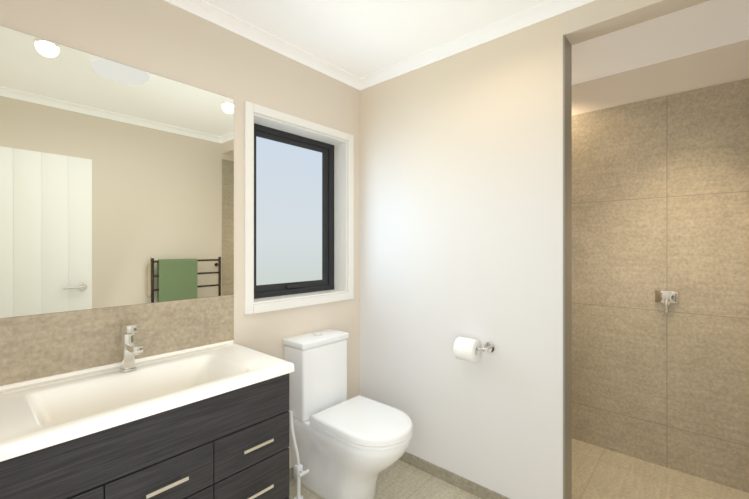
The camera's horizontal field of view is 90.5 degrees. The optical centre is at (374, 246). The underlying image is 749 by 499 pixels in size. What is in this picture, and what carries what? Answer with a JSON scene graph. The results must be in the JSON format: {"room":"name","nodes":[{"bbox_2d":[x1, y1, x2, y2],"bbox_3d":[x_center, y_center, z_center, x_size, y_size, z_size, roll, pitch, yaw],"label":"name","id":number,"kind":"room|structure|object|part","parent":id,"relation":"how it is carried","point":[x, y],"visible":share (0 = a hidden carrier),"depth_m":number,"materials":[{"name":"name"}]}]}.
{"room":"bathroom","nodes":[
{"label":"bathroom","id":0,"kind":"room"},
{"bbox_2d":[0,0,359,468],"bbox_3d":[-0.526,0.100,2.151,0.190,2.400,3.257,0,0,41],"label":"wall","id":1,"kind":"structure","parent":0,"point":[163,38],"depth_m":1.83,"materials":[{"name":"beige paint"}]},
{"bbox_2d":[0,295,233,385],"bbox_3d":[-1.003,0.367,1.459,0.008,0.266,0.948,0,0,41],"label":"tile backsplash","id":2,"kind":"structure","parent":1,"relation":"attached to","point":[37,346],"depth_m":1.41,"materials":[{"name":"beige tile"}]},
{"bbox_2d":[0,26,233,317],"bbox_3d":[-1.003,-0.243,1.459,0.006,0.953,0.948,0,0,41],"label":"mirror","id":3,"kind":"object","parent":1,"relation":"attached to","point":[116,184],"visible":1,"depth_m":1.42,"materials":[{"name":"clear glass"}]},
{"bbox_2d":[164,0,359,89],"bbox_3d":[-0.755,-1.075,1.708,0.050,0.050,2.050,0,0,41],"label":"crown molding","id":4,"kind":"structure","parent":1,"relation":"attached to","point":[217,16],"depth_m":1.92,"materials":[{"name":"white paint"}]},
{"bbox_2d":[289,467,293,480],"bbox_3d":[-0.404,1.269,2.140,0.008,0.062,0.922,0,0,41],"label":"skirt","id":5,"kind":"object","parent":1,"relation":"attached to","point":[291,474],"depth_m":2.07,"materials":[{"name":"tile"}]},
{"bbox_2d":[244,101,353,314],"bbox_3d":[-0.454,-0.195,2.196,0.184,1.070,0.770,0,0,41],"label":"window","id":6,"kind":"structure","parent":1,"relation":"in","point":[293,213],"depth_m":2.23,"materials":[{"name":"grey metal"}]},
{"bbox_2d":[203,0,748,84],"bbox_3d":[0.250,-1.140,1.482,2.280,0.080,3.277,0,0,41],"label":"ceiling","id":7,"kind":"structure","parent":0,"point":[360,38],"depth_m":1.88,"materials":[{"name":"white paint"}]},
{"bbox_2d":[289,438,748,498],"bbox_3d":[0.250,1.340,1.482,2.280,0.080,3.277,0,0,41],"label":"floor","id":8,"kind":"structure","parent":0,"point":[598,472],"depth_m":2.04,"materials":[{"name":"tile"}]},
{"bbox_2d":[0,340,293,498],"bbox_3d":[-0.812,0.876,1.289,0.514,0.847,0.945,0,0,41],"label":"bathroom vanity","id":9,"kind":"object","parent":8,"relation":"on","point":[210,421],"visible":1,"depth_m":1.22,"materials":[{"name":"brown wood"}]},
{"bbox_2d":[120,324,142,371],"bbox_3d":[-0.893,0.377,1.368,0.137,0.174,0.044,0,0,41],"label":"faucet","id":10,"kind":"object","parent":9,"relation":"on","point":[131,348],"visible":0.96,"depth_m":1.38,"materials":[{"name":"silver metal"}]},
{"bbox_2d":[289,410,308,498],"bbox_3d":[-0.401,1.081,1.910,0.133,0.438,0.060,0,0,41],"label":"valve","id":11,"kind":"object","parent":8,"relation":"on","point":[299,472],"visible":1,"depth_m":1.89,"materials":[{"name":"silver metal"}]},
{"bbox_2d":[283,329,412,498],"bbox_3d":[-0.120,0.897,1.937,0.697,0.806,0.374,0,0,41],"label":"toilet","id":12,"kind":"object","parent":8,"relation":"on","point":[353,447],"visible":1,"depth_m":1.91,"materials":[{"name":"white ceramic"}]},
{"bbox_3d":[-0.043,0.883,1.875,0.499,0.058,0.366,0,0,41],"label":"seat","id":13,"kind":"part","parent":12,"relation":"part of","materials":[{"name":"white plastic"}]},
{"bbox_2d":[360,0,709,498],"bbox_3d":[0.674,0.100,1.897,1.950,2.400,0.120,0,0,41],"label":"wall","id":14,"kind":"structure","parent":0,"point":[461,194],"depth_m":1.94,"materials":[{"name":"beige paint"}]},
{"bbox_2d":[399,451,509,498],"bbox_3d":[0.374,1.269,2.075,1.263,0.062,0.008,0,0,41],"label":"skirt","id":15,"kind":"object","parent":14,"relation":"attached to","point":[467,485],"visible":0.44,"depth_m":2.03,"materials":[{"name":"tile"}]},
{"bbox_2d":[453,337,494,362],"bbox_3d":[0.494,0.523,1.886,0.188,0.112,0.128,0,0,41],"label":"toilet roll holder","id":16,"kind":"object","parent":14,"relation":"attached to","point":[468,349],"visible":1,"depth_m":1.86,"materials":[{"name":"white paper"}]},
{"bbox_2d":[360,0,594,89],"bbox_3d":[0.618,-1.075,1.833,1.950,0.050,0.050,0,0,41],"label":"crown molding","id":17,"kind":"structure","parent":14,"relation":"attached to","point":[532,16],"depth_m":1.91,"materials":[{"name":"white paint"}]},
{"bbox_2d":[563,35,571,498],"bbox_3d":[0.888,0.175,1.709,0.007,2.250,0.122,0,0,41],"label":"tiled wall","id":18,"kind":"structure","parent":14,"relation":"attached to","point":[567,269],"depth_m":1.70,"materials":[{"name":"beige tile"}]},
{"bbox_2d":[572,39,748,115],"bbox_3d":[1.316,0.100,2.626,1.950,2.400,0.112,0,0,41],"label":"wall","id":19,"kind":"structure","parent":0,"point":[728,63],"depth_m":2.18,"materials":[{"name":"beige paint"}]},
{"bbox_2d":[572,78,748,492],"bbox_3d":[1.389,0.205,2.482,1.634,2.190,0.008,0,0,41],"label":"tiled wall","id":20,"kind":"structure","parent":19,"relation":"attached to","point":[660,193],"depth_m":2.19,"materials":[{"name":"beige tile"}]},
{"bbox_2d":[655,290,678,312],"bbox_3d":[1.701,0.320,2.160,0.110,0.121,0.062,0,0,41],"label":"shower mixer","id":21,"kind":"object","parent":20,"relation":"attached to","point":[666,298],"visible":1,"depth_m":2.16,"materials":[{"name":"silver metal"}]}
]}

